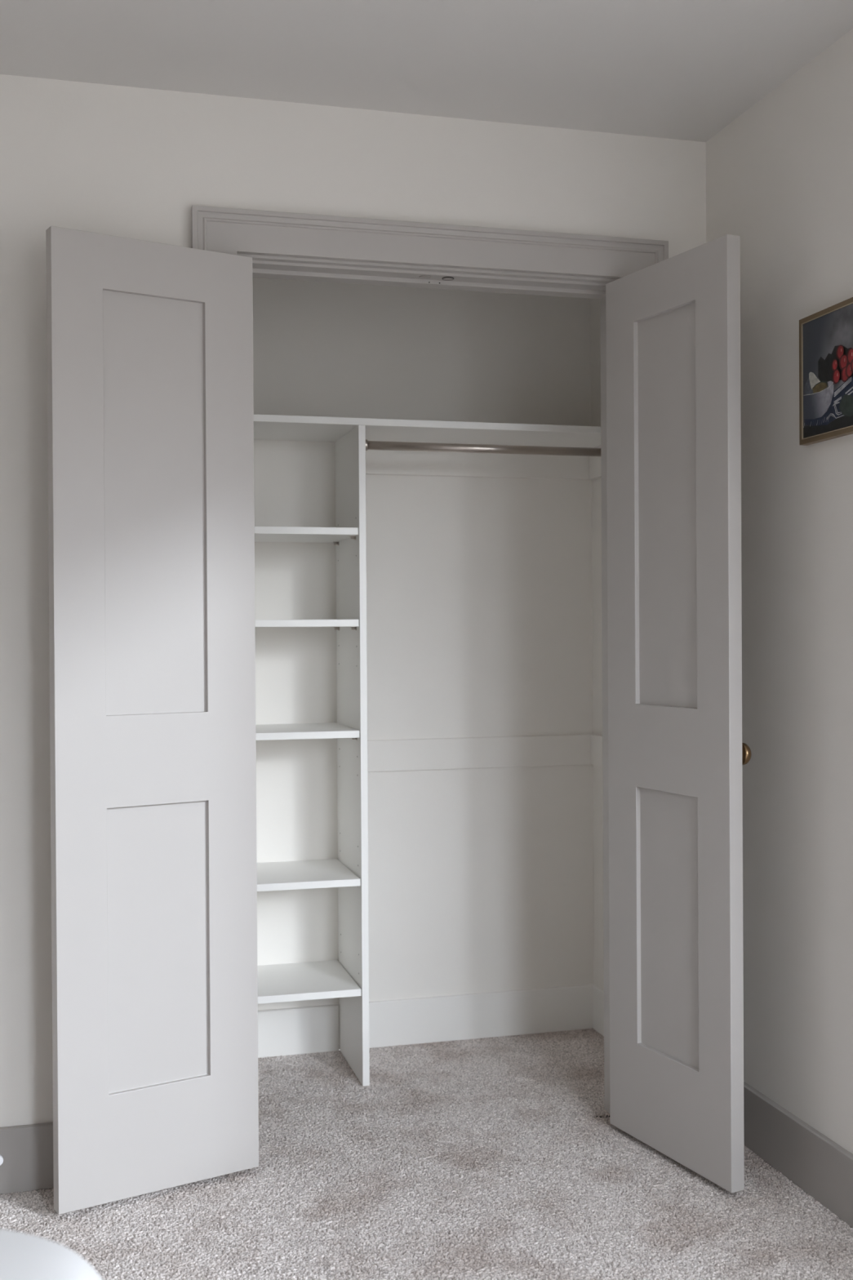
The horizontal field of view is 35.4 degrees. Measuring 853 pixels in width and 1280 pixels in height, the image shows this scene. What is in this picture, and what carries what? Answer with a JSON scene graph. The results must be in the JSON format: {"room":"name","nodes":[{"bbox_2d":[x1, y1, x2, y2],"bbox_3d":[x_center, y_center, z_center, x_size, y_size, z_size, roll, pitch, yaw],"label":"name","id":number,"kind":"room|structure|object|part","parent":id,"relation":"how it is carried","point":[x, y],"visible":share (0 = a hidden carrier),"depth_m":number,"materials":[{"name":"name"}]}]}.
{"room":"bedroom","nodes":[
{"label":"bedroom","id":0,"kind":"room"},
{"bbox_2d":[0,74,706,1127],"bbox_3d":[-1.738,-0.007,2.735,5.019,2.422,0.105,0,0,-15],"label":"wall","id":1,"kind":"structure","parent":0,"point":[119,161],"depth_m":2.96,"materials":[{"name":"white paint"}]},
{"bbox_2d":[0,1155,3,1164],"bbox_3d":[-0.918,1.100,2.851,0.022,0.022,0.077,-1,0,-25],"label":"door stop","id":2,"kind":"object","parent":1,"relation":"attached to","point":[1,1157],"visible":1,"depth_m":2.82,"materials":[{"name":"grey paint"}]},
{"bbox_2d":[0,1122,53,1194],"bbox_3d":[-2.327,1.139,2.522,3.753,0.140,0.015,0,0,-15],"label":"baseboard","id":3,"kind":"structure","parent":1,"relation":"attached to","point":[26,1151],"depth_m":2.90,"materials":[{"name":"grey paint"}]},
{"bbox_2d":[45,226,258,1214],"bbox_3d":[-0.591,0.165,2.903,0.462,2.032,0.085,-1,0,-32],"label":"door","id":4,"kind":"structure","parent":1,"relation":"in","point":[151,518],"depth_m":2.86,"materials":[{"name":"grey paint"}]},
{"bbox_2d":[191,204,668,1113],"bbox_3d":[0.025,0.109,3.191,1.152,2.162,0.135,0,0,-15],"label":"door frame","id":5,"kind":"structure","parent":1,"relation":"attached to","point":[233,231],"depth_m":3.16,"materials":[{"name":"grey paint"}]},
{"bbox_2d":[420,275,430,279],"bbox_3d":[-0.004,-0.864,3.180,0.025,0.002,0.025,-1,1,-40],"label":"cup","id":6,"kind":"object","parent":5,"relation":"on","point":[421,277],"depth_m":3.18,"materials":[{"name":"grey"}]},
{"bbox_3d":[0.051,-0.864,3.195,0.029,0.002,0.029,0,0,-15],"label":"catch plate","id":7,"kind":"part","parent":5,"relation":"part of","materials":[{"name":"grey metal"}]},
{"bbox_2d":[443,277,453,279],"bbox_3d":[0.051,-0.864,3.195,0.025,0.002,0.025,-1,1,-40],"label":"cup","id":8,"kind":"object","parent":5,"relation":"on","point":[444,278],"depth_m":3.19,"materials":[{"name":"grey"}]},
{"bbox_2d":[605,234,751,1192],"bbox_3d":[0.576,0.157,3.055,0.085,2.032,0.462,-1,0,-27],"label":"door","id":9,"kind":"structure","parent":1,"relation":"in","point":[677,754],"depth_m":3.00,"materials":[{"name":"grey paint"}]},
{"bbox_3d":[0.675,0.247,2.898,0.050,0.049,0.049,-1,0,-27],"label":"knob","id":10,"kind":"part","parent":9,"relation":"part of","materials":[{"name":"gold metal"}]},
{"bbox_2d":[252,277,594,1036],"bbox_3d":[-0.237,-0.024,3.923,1.509,2.422,0.100,0,0,-15],"label":"wall","id":11,"kind":"structure","parent":0,"point":[479,622],"depth_m":3.94,"materials":[{"name":"white paint"}]},
{"bbox_2d":[257,983,595,1057],"bbox_3d":[-0.019,1.119,3.929,1.102,0.132,0.012,0,0,-15],"label":"baseboard","id":12,"kind":"structure","parent":11,"relation":"attached to","point":[406,1021],"depth_m":3.94,"materials":[{"name":"white paint"}]},
{"bbox_2d":[365,449,592,479],"bbox_3d":[0.129,-0.529,3.960,0.773,0.091,0.012,0,0,-15],"label":"batten","id":13,"kind":"object","parent":11,"relation":"attached to","point":[382,462],"visible":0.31,"depth_m":3.96,"materials":[{"name":"white paint"}]},
{"bbox_2d":[367,733,592,772],"bbox_3d":[0.135,0.335,3.966,0.773,0.090,0.012,0,0,-15],"label":"batten","id":14,"kind":"object","parent":11,"relation":"attached to","point":[415,754],"visible":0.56,"depth_m":3.96,"materials":[{"name":"white paint"}]},
{"bbox_2d":[0,1028,852,1279],"bbox_3d":[-1.276,1.224,1.033,5.019,0.029,4.966,0,0,-15],"label":"floor","id":15,"kind":"structure","parent":0,"point":[503,1157],"depth_m":2.85,"materials":[{"name":"grey carpet"}]},
{"bbox_2d":[0,1228,102,1279],"bbox_3d":[-0.887,0.902,0.198,1.784,0.625,2.318,0,0,-15],"label":"table","id":16,"kind":"object","parent":15,"relation":"on","point":[23,1256],"visible":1,"depth_m":1.32,"materials":[{"name":"white plastic"}]},
{"bbox_2d":[334,425,369,1086],"bbox_3d":[-0.208,0.308,3.711,0.019,1.758,0.328,0,0,-15],"label":"upright","id":17,"kind":"object","parent":15,"relation":"on","point":[350,449],"visible":1,"depth_m":3.64,"materials":[{"name":"white wood"}]},
{"bbox_2d":[254,526,358,545],"bbox_3d":[-0.370,-0.283,3.665,0.308,0.029,0.327,0,0,-15],"label":"shelf","id":18,"kind":"object","parent":17,"relation":"attached to","point":[262,534],"visible":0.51,"depth_m":3.54,"materials":[{"name":"white wood"}]},
{"bbox_2d":[254,619,359,630],"bbox_3d":[-0.368,-0.040,3.666,0.308,0.029,0.327,0,0,-15],"label":"shelf","id":19,"kind":"object","parent":17,"relation":"attached to","point":[336,624],"visible":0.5,"depth_m":3.51,"materials":[{"name":"white wood"}]},
{"bbox_2d":[255,722,359,740],"bbox_3d":[-0.366,0.255,3.668,0.308,0.029,0.327,0,0,-15],"label":"shelf","id":20,"kind":"object","parent":17,"relation":"attached to","point":[327,730],"visible":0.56,"depth_m":3.54,"materials":[{"name":"white wood"}]},
{"bbox_2d":[256,858,360,891],"bbox_3d":[-0.364,0.650,3.671,0.308,0.029,0.327,0,0,-15],"label":"shelf","id":21,"kind":"object","parent":17,"relation":"attached to","point":[331,873],"visible":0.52,"depth_m":3.60,"materials":[{"name":"white wood"}]},
{"bbox_2d":[257,960,360,1004],"bbox_3d":[-0.362,0.943,3.673,0.308,0.029,0.327,0,0,-15],"label":"shelf","id":22,"kind":"object","parent":17,"relation":"attached to","point":[321,980],"visible":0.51,"depth_m":3.62,"materials":[{"name":"white wood"}]},
{"bbox_2d":[253,413,600,448],"bbox_3d":[-0.138,-0.581,3.725,1.408,0.019,0.328,0,0,-15],"label":"shelf","id":23,"kind":"object","parent":17,"relation":"on","point":[266,427],"visible":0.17,"depth_m":3.69,"materials":[{"name":"white wood"}]},
{"bbox_2d":[365,439,600,456],"bbox_3d":[0.192,-0.527,3.707,0.766,0.035,0.030,0,0,-15],"label":"closet rod","id":24,"kind":"object","parent":17,"relation":"attached to","point":[370,445],"visible":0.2,"depth_m":3.69,"materials":[{"name":"silver metal"}]},
{"bbox_2d":[365,439,368,450],"bbox_3d":[-0.169,-0.527,3.612,0.018,0.030,0.030,0,0,-15],"label":"socket","id":25,"kind":"object","parent":24,"relation":"attached to","point":[366,442],"depth_m":3.60,"materials":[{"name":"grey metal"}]},
{"bbox_2d":[0,0,852,142],"bbox_3d":[-1.291,-1.259,1.016,5.219,0.100,5.166,0,0,-15],"label":"ceiling","id":26,"kind":"structure","parent":0,"point":[677,69],"depth_m":2.79,"materials":[{"name":"paint"}]},
{"bbox_2d":[590,28,852,1154],"bbox_3d":[1.187,-0.018,1.732,0.120,2.422,5.066,0,0,-15],"label":"wall","id":27,"kind":"structure","parent":0,"point":[780,175],"depth_m":2.94,"materials":[{"name":"white paint"}]},
{"bbox_2d":[589,445,601,479],"bbox_3d":[0.539,-0.531,3.899,0.012,0.091,0.316,0,0,-15],"label":"batten","id":28,"kind":"object","parent":27,"relation":"attached to","point":[595,464],"visible":0.24,"depth_m":4.00,"materials":[{"name":"white paint"}]},
{"bbox_2d":[591,734,602,767],"bbox_3d":[0.585,0.334,3.753,0.012,0.090,0.629,0,0,-15],"label":"batten","id":29,"kind":"object","parent":27,"relation":"attached to","point":[596,740],"visible":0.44,"depth_m":4.01,"materials":[{"name":"white paint"}]},
{"bbox_2d":[592,985,604,1036],"bbox_3d":[0.594,1.117,3.750,0.009,0.132,0.649,0,0,-15],"label":"baseboard","id":30,"kind":"structure","parent":27,"relation":"attached to","point":[597,993],"depth_m":4.02,"materials":[{"name":"white paint"}]},
{"bbox_2d":[743,1081,852,1227],"bbox_3d":[1.240,1.126,1.304,0.015,0.140,4.200,0,0,-15],"label":"baseboard","id":31,"kind":"structure","parent":27,"relation":"attached to","point":[812,1161],"depth_m":2.90,"materials":[{"name":"grey paint"}]},
{"bbox_2d":[799,297,852,445],"bbox_3d":[0.853,-0.551,2.694,0.022,0.268,0.360,0,0,-15],"label":"framed picture","id":32,"kind":"object","parent":27,"relation":"attached to","point":[825,335],"visible":1,"depth_m":2.77,"materials":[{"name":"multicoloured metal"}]}
]}

